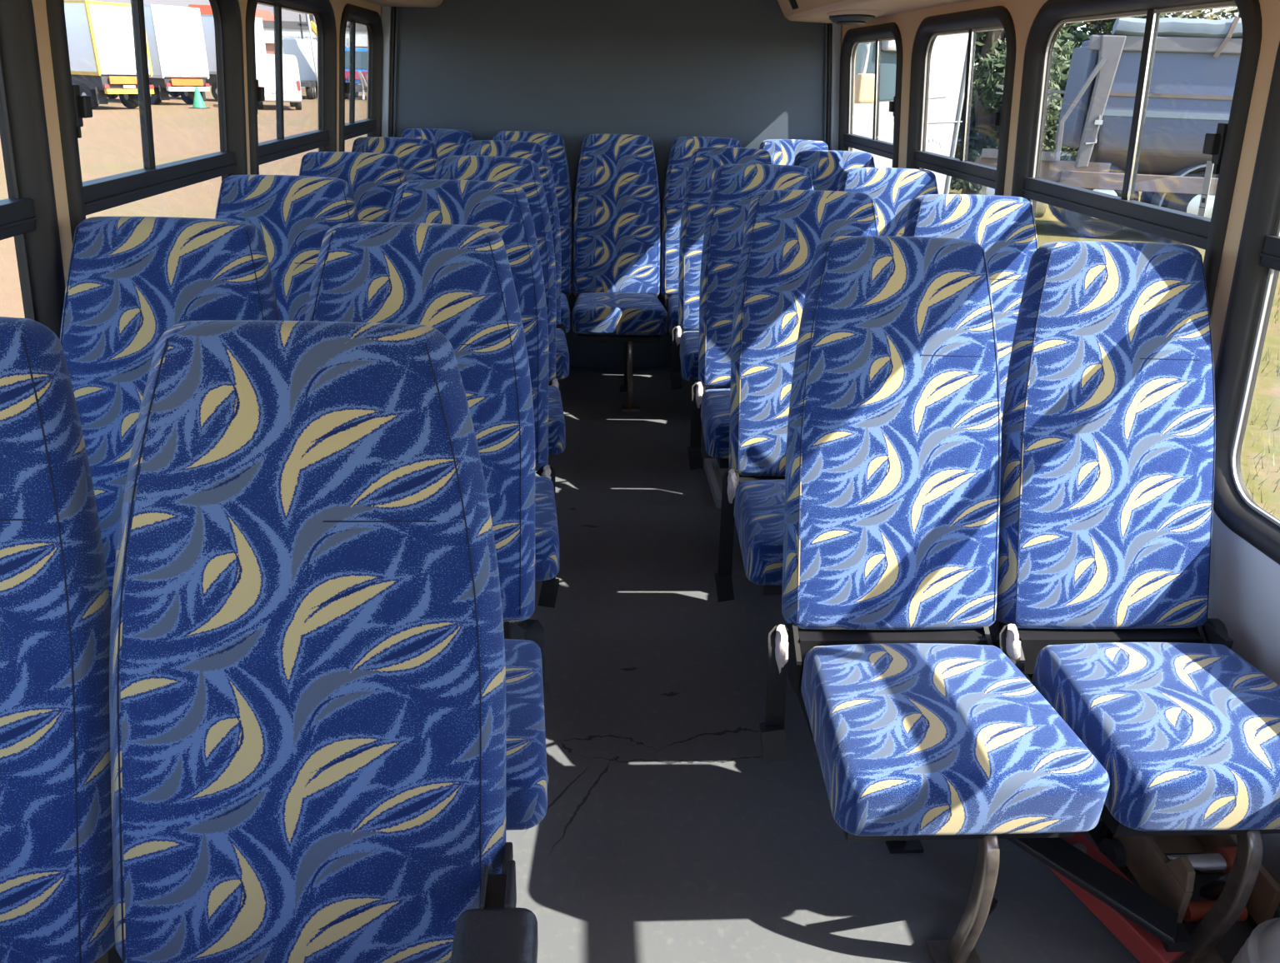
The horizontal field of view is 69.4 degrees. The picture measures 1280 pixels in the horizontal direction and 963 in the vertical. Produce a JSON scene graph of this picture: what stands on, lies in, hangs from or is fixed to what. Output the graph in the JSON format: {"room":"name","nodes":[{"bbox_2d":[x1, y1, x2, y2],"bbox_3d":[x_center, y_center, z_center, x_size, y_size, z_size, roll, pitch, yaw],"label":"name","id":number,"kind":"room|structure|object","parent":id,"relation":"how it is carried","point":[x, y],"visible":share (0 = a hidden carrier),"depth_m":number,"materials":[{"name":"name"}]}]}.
{"room":"vehicle interior","nodes":[
{"label":"vehicle interior","id":0,"kind":"room"},
{"bbox_2d":[31,0,381,285],"bbox_3d":[-1.121,-0.609,1.662,0.188,1.328,6.250,0,24,-4],"label":"pillars","id":1,"kind":"structure","parent":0,"point":[39,6],"depth_m":1.77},
{"bbox_2d":[0,0,65,339],"bbox_3d":[-1.084,-0.157,1.024,0.159,1.048,1.615,0,24,-4],"label":"window","id":2,"kind":"structure","parent":1,"relation":"in","point":[29,215],"depth_m":1.66,"materials":[{"name":"black metal"}]},
{"bbox_2d":[45,0,247,242],"bbox_3d":[-1.160,-0.714,2.279,0.159,1.048,1.015,0,24,-4],"label":"window","id":3,"kind":"structure","parent":1,"relation":"in","point":[84,198],"depth_m":2.13,"materials":[{"name":"black metal"}]},
{"bbox_2d":[245,0,336,174],"bbox_3d":[-1.219,-1.151,3.262,0.159,1.048,1.020,0,24,-4],"label":"window","id":4,"kind":"structure","parent":1,"relation":"in","point":[324,138],"depth_m":3.14,"materials":[{"name":"black metal"}]},
{"bbox_2d":[257,2,365,25],"bbox_3d":[-1.121,-0.923,1.522,0.045,0.060,6.250,0,24,-4],"label":"trim","id":5,"kind":"structure","parent":1,"relation":"attached to","point":[257,2],"depth_m":3.29,"materials":[{"name":"white paint"}]},
{"bbox_2d":[339,3,383,151],"bbox_3d":[-1.275,-1.560,4.183,0.159,1.048,0.820,0,24,-4],"label":"window","id":6,"kind":"structure","parent":1,"relation":"in","point":[372,126],"depth_m":4.10,"materials":[{"name":"black rubber"}]},
{"bbox_2d":[87,0,348,23],"bbox_3d":[-100.087,-112.176,223.579,207.000,22.138,50.000,0,24,-4],"label":"sky","id":7,"kind":"structure","parent":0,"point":[287,15],"depth_m":214.04,"materials":[{"name":"white"}]},
{"bbox_2d":[392,0,828,327],"bbox_3d":[-0.145,-1.582,4.746,2.634,1.980,0.060,0,24,-4],"label":"wall","id":8,"kind":"structure","parent":0,"point":[662,71],"depth_m":4.52,"materials":[{"name":"plastic"}]},
{"bbox_2d":[381,5,391,137],"bbox_3d":[-1.300,-1.450,4.678,0.212,1.720,0.040,0,24,-4],"label":"trim","id":9,"kind":"structure","parent":8,"relation":"attached to","point":[386,11],"depth_m":4.43,"materials":[{"name":"grey plastic"}]},
{"bbox_2d":[388,6,395,137],"bbox_3d":[-1.271,-1.453,4.688,0.187,1.720,0.023,0,24,-4],"label":"trim","id":10,"kind":"structure","parent":8,"relation":"attached to","point":[392,15],"depth_m":4.45,"materials":[{"name":"black rubber"}]},
{"bbox_2d":[392,6,398,137],"bbox_3d":[-1.254,-1.454,4.691,0.181,1.720,0.018,0,24,-4],"label":"trim","id":11,"kind":"structure","parent":8,"relation":"attached to","point":[397,7],"depth_m":4.45,"materials":[{"name":"metal"}]},
{"bbox_2d":[565,325,672,368],"bbox_3d":[-0.163,-0.733,5.026,2.300,0.200,0.105,0,24,-4],"label":"baseboard","id":12,"kind":"structure","parent":8,"relation":"attached to","point":[581,354],"depth_m":4.99,"materials":[{"name":"plastic"}]},
{"bbox_2d":[823,23,827,143],"bbox_3d":[0.961,-1.439,4.831,0.181,1.720,0.018,0,24,-4],"label":"trim","id":13,"kind":"structure","parent":8,"relation":"attached to","point":[826,24],"depth_m":4.58,"materials":[{"name":"metal"}]},
{"bbox_2d":[826,23,831,149],"bbox_3d":[0.978,-1.438,4.830,0.187,1.720,0.023,0,24,-4],"label":"trim","id":14,"kind":"structure","parent":8,"relation":"attached to","point":[829,30],"depth_m":4.58,"materials":[{"name":"black rubber"}]},
{"bbox_2d":[830,23,841,150],"bbox_3d":[1.008,-1.435,4.824,0.212,1.720,0.040,0,24,-4],"label":"trim","id":15,"kind":"structure","parent":8,"relation":"attached to","point":[836,28],"depth_m":4.57,"materials":[{"name":"grey plastic"}]},
{"bbox_2d":[107,366,1279,962],"bbox_3d":[-0.005,0.626,2.311,2.610,0.080,6.310,0,24,-4],"label":"floor","id":16,"kind":"structure","parent":0,"point":[666,834],"depth_m":2.07,"materials":[{"name":"grey plastic"}]},
{"bbox_2d":[0,316,114,962],"bbox_3d":[-0.865,0.495,0.972,0.464,1.188,0.814,0,24,-4],"label":"seat","id":17,"kind":"object","parent":16,"relation":"on","point":[57,876],"visible":0.88,"depth_m":1.08,"materials":[{"name":"blue fabric"}]},
{"bbox_2d":[60,216,279,611],"bbox_3d":[-0.908,0.184,1.674,0.464,1.188,0.814,0,24,-4],"label":"seat","id":18,"kind":"object","parent":16,"relation":"on","point":[130,280],"visible":0.15,"depth_m":1.75,"materials":[{"name":"blue fabric"}]},
{"bbox_2d":[215,175,359,320],"bbox_3d":[-0.950,-0.128,2.375,0.464,1.188,0.814,0,24,-4],"label":"seat","id":19,"kind":"object","parent":16,"relation":"on","point":[292,215],"visible":0.13,"depth_m":2.45,"materials":[{"name":"blue fabric"}]},
{"bbox_2d":[109,320,538,962],"bbox_3d":[-0.370,0.520,0.954,0.527,1.188,0.920,0,24,-4],"label":"seat","id":20,"kind":"object","parent":16,"relation":"on","point":[307,667],"visible":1,"depth_m":1.09,"materials":[{"name":"blue fabric"}]},
{"bbox_2d":[298,151,406,222],"bbox_3d":[-0.992,-0.440,3.077,0.464,1.188,0.814,0,24,-4],"label":"seat","id":21,"kind":"object","parent":16,"relation":"on","point":[374,179],"visible":0.1,"depth_m":3.15,"materials":[{"name":"blue fabric"}]},
{"bbox_2d":[351,136,439,181],"bbox_3d":[-1.035,-0.752,3.779,0.464,1.188,0.814,0,24,-4],"label":"seat","id":22,"kind":"object","parent":16,"relation":"on","point":[419,157],"visible":0.11,"depth_m":3.85,"materials":[{"name":"blue fabric"}]},
{"bbox_2d":[304,222,549,830],"bbox_3d":[-0.419,0.187,1.705,0.519,1.188,0.814,0,24,-4],"label":"seat","id":23,"kind":"object","parent":16,"relation":"on","point":[456,281],"visible":0.41,"depth_m":1.78,"materials":[{"name":"blue fabric"}]},
{"bbox_2d":[504,639,547,830],"bbox_3d":[-0.370,0.414,1.582,0.434,0.132,0.400,0,24,-4],"label":"cushion","id":24,"kind":"object","parent":23,"relation":"on","point":[526,688],"depth_m":1.48,"materials":[{"name":"blue fabric"}]},
{"bbox_2d":[401,128,474,160],"bbox_3d":[-0.984,-1.026,4.402,0.437,1.188,0.814,0,24,-4],"label":"seat","id":25,"kind":"object","parent":16,"relation":"on","point":[448,142],"visible":0.06,"depth_m":4.47,"materials":[{"name":"blue fabric"}]},
{"bbox_2d":[388,180,559,608],"bbox_3d":[-0.462,-0.125,2.406,0.519,1.188,0.814,0,24,-4],"label":"seat","id":26,"kind":"object","parent":16,"relation":"on","point":[502,207],"visible":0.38,"depth_m":2.49,"materials":[{"name":"blue fabric"}]},
{"bbox_2d":[535,475,559,580],"bbox_3d":[-0.413,0.103,2.284,0.434,0.132,0.400,0,24,-4],"label":"cushion","id":27,"kind":"object","parent":26,"relation":"on","point":[547,537],"depth_m":2.14,"materials":[{"name":"blue fabric"}]},
{"bbox_2d":[433,155,565,454],"bbox_3d":[-0.504,-0.437,3.108,0.519,1.188,0.814,0,24,-4],"label":"seat","id":28,"kind":"object","parent":16,"relation":"on","point":[523,172],"visible":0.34,"depth_m":3.19,"materials":[{"name":"blue fabric"}]},
{"bbox_2d":[548,385,565,454],"bbox_3d":[-0.455,-0.209,2.985,0.434,0.132,0.400,0,24,-4],"label":"cushion","id":29,"kind":"object","parent":28,"relation":"on","point":[557,427],"depth_m":2.84,"materials":[{"name":"blue fabric"}]},
{"bbox_2d":[461,140,569,379],"bbox_3d":[-0.546,-0.748,3.810,0.519,1.188,0.814,0,24,-4],"label":"seat","id":30,"kind":"object","parent":16,"relation":"on","point":[537,152],"visible":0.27,"depth_m":3.89,"materials":[{"name":"blue fabric"}]},
{"bbox_2d":[555,328,569,379],"bbox_3d":[-0.497,-0.521,3.687,0.434,0.132,0.400,0,24,-4],"label":"cushion","id":31,"kind":"object","parent":30,"relation":"on","point":[562,351],"depth_m":3.53,"materials":[{"name":"blue fabric"}]},
{"bbox_2d":[492,130,572,332],"bbox_3d":[-0.545,-1.023,4.430,0.437,1.188,0.814,0,24,-4],"label":"seat","id":32,"kind":"object","parent":16,"relation":"on","point":[553,142],"visible":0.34,"depth_m":4.52,"materials":[{"name":"blue fabric"}]},
{"bbox_2d":[560,292,570,332],"bbox_3d":[-0.539,-0.795,4.305,0.434,0.132,0.400,0,24,-4],"label":"cushion","id":33,"kind":"object","parent":32,"relation":"on","point":[565,311],"depth_m":4.15,"materials":[{"name":"blue fabric"}]},
{"bbox_2d":[571,134,668,411],"bbox_3d":[-0.106,-1.020,4.458,0.437,1.188,0.814,0,24,-4],"label":"seat","id":34,"kind":"object","parent":16,"relation":"on","point":[617,212],"visible":1,"depth_m":4.54,"materials":[{"name":"blue fabric"}]},
{"bbox_2d":[571,292,668,334],"bbox_3d":[-0.100,-0.793,4.332,0.434,0.132,0.400,0,24,-4],"label":"cushion","id":35,"kind":"object","parent":34,"relation":"on","point":[621,313],"depth_m":4.16,"materials":[{"name":"blue fabric"}]},
{"bbox_2d":[660,136,740,338],"bbox_3d":[0.333,-1.017,4.485,0.437,1.188,0.814,0,24,-4],"label":"seat","id":36,"kind":"object","parent":16,"relation":"on","point":[682,147],"visible":0.34,"depth_m":4.56,"materials":[{"name":"blue fabric"}]},
{"bbox_2d":[667,295,678,334],"bbox_3d":[0.340,-0.790,4.360,0.434,0.132,0.400,0,24,-4],"label":"cushion","id":37,"kind":"object","parent":36,"relation":"on","point":[672,307],"depth_m":4.20,"materials":[{"name":"blue fabric"}]},
{"bbox_2d":[703,458,729,508],"bbox_3d":[0.518,0.004,3.611,0.494,0.040,0.394,0,24,-4],"label":"seat leg","id":38,"kind":"object","parent":16,"relation":"on","point":[714,473],"visible":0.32,"depth_m":3.63,"materials":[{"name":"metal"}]},
{"bbox_2d":[669,147,772,389],"bbox_3d":[0.372,-0.738,3.859,0.482,1.188,0.814,0,24,-4],"label":"seat","id":39,"kind":"object","parent":16,"relation":"on","point":[704,162],"visible":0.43,"depth_m":3.94,"materials":[{"name":"blue fabric"}]},
{"bbox_2d":[679,330,699,381],"bbox_3d":[0.371,-0.511,3.733,0.434,0.132,0.400,0,24,-4],"label":"cushion","id":40,"kind":"object","parent":39,"relation":"on","point":[688,341],"depth_m":3.57,"materials":[{"name":"blue fabric"}]},
{"bbox_2d":[686,164,813,469],"bbox_3d":[0.415,-0.425,3.152,0.482,1.188,0.814,0,24,-4],"label":"seat","id":41,"kind":"object","parent":16,"relation":"on","point":[734,186],"visible":0.32,"depth_m":3.23,"materials":[{"name":"blue fabric"}]},
{"bbox_2d":[700,388,729,458],"bbox_3d":[0.414,-0.197,3.027,0.434,0.132,0.400,0,24,-4],"label":"cushion","id":42,"kind":"object","parent":41,"relation":"on","point":[715,403],"depth_m":2.88,"materials":[{"name":"blue fabric"}]},
{"bbox_2d":[759,139,828,165],"bbox_3d":[0.772,-1.014,4.513,0.437,1.188,0.814,0,24,-4],"label":"seat","id":43,"kind":"object","parent":16,"relation":"on","point":[782,152],"visible":0.09,"depth_m":4.58,"materials":[{"name":"blue fabric"}]},
{"bbox_2d":[714,190,879,602],"bbox_3d":[0.458,-0.111,2.446,0.482,1.188,0.814,0,24,-4],"label":"seat","id":44,"kind":"object","parent":16,"relation":"on","point":[784,229],"visible":0.46,"depth_m":2.52,"materials":[{"name":"blue fabric"}]},
{"bbox_2d":[733,480,784,585],"bbox_3d":[0.457,0.116,2.320,0.434,0.132,0.400,0,24,-4],"label":"cushion","id":45,"kind":"object","parent":44,"relation":"on","point":[758,506],"depth_m":2.21,"materials":[{"name":"blue fabric"}]},
{"bbox_2d":[793,150,874,190],"bbox_3d":[0.848,-0.735,3.889,0.456,1.188,0.814,0,24,-4],"label":"seat","id":46,"kind":"object","parent":16,"relation":"on","point":[826,167],"visible":0.14,"depth_m":3.96,"materials":[{"name":"blue fabric"}]},
{"bbox_2d":[837,167,938,236],"bbox_3d":[0.891,-0.421,3.183,0.456,1.188,0.814,0,24,-4],"label":"seat","id":47,"kind":"object","parent":16,"relation":"on","point":[892,191],"visible":0.07,"depth_m":3.25,"materials":[{"name":"blue fabric"}]},
{"bbox_2d":[759,235,1109,962],"bbox_3d":[0.492,0.203,1.739,0.498,1.188,0.814,0,24,-4],"label":"seat","id":48,"kind":"object","parent":16,"relation":"on","point":[921,727],"visible":1,"depth_m":1.82,"materials":[{"name":"blue fabric"}]},
{"bbox_2d":[800,643,1109,836],"bbox_3d":[0.515,0.430,1.615,0.434,0.132,0.400,0,24,-4],"label":"cushion","id":49,"kind":"object","parent":48,"relation":"on","point":[911,739],"depth_m":1.48,"materials":[{"name":"blue fabric"}]},
{"bbox_2d":[903,194,1038,679],"bbox_3d":[0.933,-0.108,2.476,0.456,1.188,0.814,0,24,-4],"label":"seat","id":50,"kind":"object","parent":16,"relation":"on","point":[1004,227],"visible":0.14,"depth_m":2.56,"materials":[{"name":"blue fabric"}]},
{"bbox_2d":[992,641,1194,835],"bbox_3d":[1.126,0.501,2.263,0.180,0.260,0.770,0,24,-4],"label":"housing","id":51,"kind":"object","parent":16,"relation":"on","point":[994,643],"visible":0.02,"depth_m":2.63,"materials":[{"name":"black plastic"}]},
{"bbox_2d":[1048,832,1184,962],"bbox_3d":[0.826,0.716,1.793,0.085,0.159,0.469,-13,28,-30],"label":"channel","id":52,"kind":"object","parent":16,"relation":"on","point":[1145,947],"visible":0.2,"depth_m":1.68,"materials":[{"name":"red paint"}]},
{"bbox_2d":[1006,837,1194,952],"bbox_3d":[0.787,0.704,1.707,0.444,0.147,0.075,16,28,29],"label":"bar","id":53,"kind":"object","parent":52,"relation":"on","point":[1139,907],"visible":0.6,"depth_m":1.66,"materials":[{"name":"metal"}]},
{"bbox_2d":[995,241,1279,962],"bbox_3d":[0.955,0.206,1.769,0.498,1.188,0.814,0,24,-4],"label":"seat","id":54,"kind":"object","parent":16,"relation":"on","point":[1107,456],"visible":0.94,"depth_m":1.85,"materials":[{"name":"blue fabric"}]},
{"bbox_2d":[1030,642,1279,830],"bbox_3d":[0.971,0.433,1.644,0.434,0.132,0.400,0,24,-4],"label":"cushion","id":55,"kind":"object","parent":54,"relation":"on","point":[1186,737],"depth_m":1.55,"materials":[{"name":"blue fabric"}]},
{"bbox_2d":[1099,835,1279,929],"bbox_3d":[1.083,0.744,1.810,0.234,0.179,0.220,0,24,-4],"label":"jack","id":56,"kind":"object","parent":16,"relation":"on","point":[1166,867],"visible":0.63,"depth_m":1.77,"materials":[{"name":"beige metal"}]},
{"bbox_2d":[1231,917,1279,962],"bbox_3d":[1.117,0.852,1.493,0.300,0.240,0.300,0,24,-4],"label":"drum","id":57,"kind":"object","parent":16,"relation":"on","point":[1262,946],"visible":1,"depth_m":1.52,"materials":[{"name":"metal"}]},
{"bbox_2d":[840,0,1279,509],"bbox_3d":[1.200,-0.593,1.809,0.188,1.328,6.250,0,24,-4],"label":"pillars","id":58,"kind":"structure","parent":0,"point":[1023,12],"depth_m":1.92,"materials":[{"name":"plastic"}]},
{"bbox_2d":[838,22,903,168],"bbox_3d":[1.052,-1.507,4.244,0.159,1.048,0.940,0,24,-4],"label":"window","id":59,"kind":"structure","parent":58,"relation":"in","point":[847,141],"depth_m":4.15,"materials":[{"name":"black rubber"}]},
{"bbox_2d":[905,5,1016,195],"bbox_3d":[1.111,-1.076,3.274,0.159,1.048,0.915,0,24,-4],"label":"window","id":60,"kind":"structure","parent":58,"relation":"in","point":[971,22],"depth_m":3.15,"materials":[{"name":"black rubber"}]},
{"bbox_2d":[858,5,1236,44],"bbox_3d":[1.221,-0.908,1.671,0.045,0.060,6.250,0,24,-4],"label":"trim","id":61,"kind":"structure","parent":58,"relation":"attached to","point":[1227,6],"depth_m":2.29,"materials":[{"name":"white paint"}]},
{"bbox_2d":[1010,0,1262,317],"bbox_3d":[1.167,-0.658,2.334,0.159,1.048,0.995,0,24,-4],"label":"window","id":62,"kind":"structure","parent":58,"relation":"in","point":[1225,146],"depth_m":2.15,"materials":[{"name":"black rubber"}]},
{"bbox_2d":[1207,510,1279,885],"bbox_3d":[1.268,0.312,2.215,0.120,0.652,6.250,0,24,-4],"label":"wall","id":63,"kind":"structure","parent":58,"relation":"attached to","point":[1244,585],"depth_m":1.89,"materials":[{"name":"grey plastic"}]},
{"bbox_2d":[1212,40,1279,564],"bbox_3d":[1.240,-0.124,1.132,0.159,1.048,1.530,0,24,-4],"label":"window","id":64,"kind":"structure","parent":58,"relation":"in","point":[1257,269],"depth_m":1.83,"materials":[{"name":"black rubber"}]},
{"bbox_3d":[0.065,-1.243,1.485,2.340,0.050,6.310,0,24,-4],"label":"ceiling","id":65,"kind":"structure","parent":0,"visible":0},
{"bbox_2d":[365,0,443,7],"bbox_3d":[-0.825,-1.092,1.468,0.416,0.266,6.236,0,24,-4],"label":"duct","id":66,"kind":"object","parent":65,"relation":"attached to","point":[417,3],"visible":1,"depth_m":4.14,"materials":[{"name":"beige plastic"}]},
{"bbox_2d":[777,0,968,24],"bbox_3d":[0.937,-1.065,1.587,0.416,0.298,6.236,0,24,-4],"label":"duct","id":67,"kind":"object","parent":65,"relation":"attached to","point":[837,12],"visible":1,"depth_m":3.68,"materials":[{"name":"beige plastic"}]},
{"bbox_2d":[789,0,798,9],"bbox_3d":[0.691,-2.153,4.148,0.044,0.060,0.100,0,24,-4],"label":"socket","id":68,"kind":"object","parent":67,"relation":"attached to","point":[794,3],"depth_m":4.14,"materials":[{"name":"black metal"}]},
{"bbox_2d":[835,20,865,24],"bbox_3d":[0.874,-1.903,3.832,0.112,0.010,0.211,0,24,-4],"label":"grille","id":69,"kind":"object","parent":67,"relation":"attached to","point":[842,22],"depth_m":3.80,"materials":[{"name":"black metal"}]},
{"label":"outside","id":70,"kind":"structure","parent":0,"visible":0},
{"bbox_2d":[0,85,1279,519],"bbox_3d":[-6.675,-46.760,110.332,440.000,0.001,360.000,0,24,-4],"label":"ground","id":71,"kind":"structure","parent":70,"point":[110,142],"depth_m":16.77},
{"bbox_2d":[64,0,154,109],"bbox_3d":[-24.561,-17.939,38.899,8.720,3.930,2.400,13,26,24],"label":"box truck","id":72,"kind":"object","parent":71,"relation":"on","point":[100,34],"visible":0.48,"depth_m":36.73,"materials":[{"name":"white paint"}]},
{"bbox_2d":[106,4,209,104],"bbox_3d":[-24.738,-20.458,44.335,9.220,4.130,2.400,15,27,27],"label":"box truck","id":73,"kind":"object","parent":71,"relation":"on","point":[175,37],"visible":0.49,"depth_m":42.05,"materials":[{"name":"white paint"}]},
{"bbox_2d":[188,86,209,109],"bbox_3d":[-19.507,-16.949,40.828,0.680,0.880,0.680,0,24,-4],"label":"traffic cone","id":74,"kind":"object","parent":71,"relation":"on","point":[198,102],"visible":1,"depth_m":40.72,"materials":[{"name":"green plastic"}]},
{"bbox_2d":[168,14,266,100],"bbox_3d":[-23.878,-22.517,49.181,8.720,4.030,2.400,13,26,24],"label":"box truck","id":75,"kind":"object","parent":71,"relation":"on","point":[207,23],"visible":0.14,"depth_m":47.31,"materials":[{"name":"white paint"}]},
{"bbox_2d":[187,4,274,20],"bbox_3d":[-38.351,-41.388,87.793,9.000,6.400,6.800,0,24,-4],"label":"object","id":76,"kind":"structure","parent":71,"relation":"on","point":[204,9],"depth_m":84.44,"materials":[{"name":"orange paint"}]},
{"bbox_2d":[255,53,301,109],"bbox_3d":[-17.096,-18.709,43.240,1.900,2.300,5.482,-8,26,-22],"label":"van","id":77,"kind":"object","parent":71,"relation":"on","point":[265,63],"visible":0.66,"depth_m":41.11,"materials":[{"name":"paint"}]},
{"bbox_2d":[296,80,300,90],"bbox_3d":[-15.274,-17.723,41.401,0.120,0.400,0.080,-8,26,-22],"label":"tail lamp","id":78,"kind":"object","parent":77,"relation":"attached to","point":[298,86],"depth_m":41.38,"materials":[{"name":"red paint"}]},
{"bbox_2d":[282,14,317,99],"bbox_3d":[-20.230,-25.777,55.762,3.620,4.900,6.700,-3,24,-11],"label":"truck","id":79,"kind":"object","parent":71,"relation":"on","point":[301,49],"visible":0.33,"depth_m":56.62,"materials":[{"name":"white paint"}]},
{"bbox_2d":[306,14,317,82],"bbox_3d":[-18.889,-25.280,53.383,0.530,6.007,0.228,0,24,-4],"label":"lamp pole","id":80,"kind":"object","parent":71,"relation":"on","point":[307,15],"visible":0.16,"depth_m":53.38,"materials":[{"name":"white metal"}]},
{"bbox_2d":[262,20,367,54],"bbox_3d":[-29.217,-39.524,85.775,18.800,5.200,8.600,0,24,-4],"label":"building","id":81,"kind":"structure","parent":71,"relation":"on","point":[288,28],"depth_m":81.20,"materials":[{"name":"brick"}]},
{"bbox_2d":[282,35,349,47],"bbox_3d":[-23.757,-30.766,68.253,5.200,3.700,0.220,0,24,-4],"label":"billboard","id":82,"kind":"object","parent":71,"relation":"on","point":[347,40],"visible":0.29,"depth_m":67.42},
{"bbox_2d":[297,14,349,39],"bbox_3d":[-21.109,-28.842,62.626,3.600,4.900,0.100,0,24,-4],"label":"gantry","id":83,"kind":"object","parent":71,"relation":"on","point":[300,24],"visible":0.18,"depth_m":61.78,"materials":[{"name":"grey metal"}]},
{"bbox_2d":[345,47,367,99],"bbox_3d":[-17.500,-25.941,58.820,2.400,2.900,6.680,-1,24,-7],"label":"truck","id":84,"kind":"object","parent":71,"relation":"on","point":[361,53],"visible":0.12,"depth_m":55.78,"materials":[{"name":"paint"}]},
{"bbox_2d":[358,70,367,99],"bbox_3d":[-16.411,-23.475,54.778,0.258,1.598,0.590,15,27,27],"label":"pipe","id":85,"kind":"object","parent":71,"relation":"on","point":[360,74],"visible":1,"depth_m":54.71,"materials":[{"name":"metal"}]},
{"bbox_2d":[852,33,968,194],"bbox_3d":[2.768,-4.799,12.539,2.320,2.945,2.660,-11,27,-26],"label":"lorry","id":86,"kind":"object","parent":71,"relation":"on","point":[949,52],"visible":0.23,"depth_m":11.71,"materials":[{"name":"paint"}]},
{"bbox_2d":[854,73,874,103],"bbox_3d":[2.670,-4.659,10.959,0.260,0.320,0.120,-11,27,-26],"label":"mirror","id":87,"kind":"object","parent":86,"relation":"attached to","point":[864,82],"depth_m":10.90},
{"bbox_2d":[950,25,1075,194],"bbox_3d":[6.680,-7.727,17.360,2.854,4.684,2.692,18,28,32],"label":"tree","id":88,"kind":"object","parent":71,"relation":"on","point":[991,48],"visible":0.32,"depth_m":17.07,"materials":[{"name":"green plant"}]},
{"bbox_2d":[963,13,1166,160],"bbox_3d":[8.967,-10.036,19.945,4.566,6.949,4.843,-4,24,-13],"label":"tree","id":89,"kind":"object","parent":71,"relation":"on","point":[1067,154],"visible":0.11,"depth_m":19.69,"materials":[{"name":"green plant"}]},
{"bbox_2d":[975,16,1242,238],"bbox_3d":[9.550,-5.044,13.559,8.750,2.997,2.330,7,24,11],"label":"truck","id":90,"kind":"object","parent":71,"relation":"on","point":[1195,66],"visible":0.59,"depth_m":13.05,"materials":[{"name":"blue paint"}]},
{"bbox_2d":[1049,6,1237,148],"bbox_3d":[13.430,-12.865,24.987,5.673,8.316,5.335,0,24,-4],"label":"tree","id":91,"kind":"object","parent":71,"relation":"on","point":[1199,13],"visible":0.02,"depth_m":24.56,"materials":[{"name":"green plant"}]},
{"bbox_2d":[1218,10,1240,38],"bbox_3d":[13.706,-10.071,20.136,4.239,7.157,4.517,17,28,30],"label":"tree","id":92,"kind":"object","parent":71,"relation":"on","point":[1232,11],"visible":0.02,"depth_m":20.36,"materials":[{"name":"green plant"}]},
{"bbox_2d":[1226,6,1239,19],"bbox_3d":[19.860,-13.531,26.675,5.145,8.581,4.776,-5,25,-15],"label":"tree","id":93,"kind":"object","parent":71,"relation":"on","point":[1232,14],"visible":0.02,"depth_m":27.35,"materials":[{"name":"green plant"}]},
{"bbox_2d":[1241,289,1279,515],"bbox_3d":[4.452,-0.551,6.547,6.392,0.130,8.967,0,24,-4],"label":"grass","id":94,"kind":"structure","parent":71,"relation":"on","point":[1277,372],"depth_m":6.08,"materials":[{"name":"green plant"}]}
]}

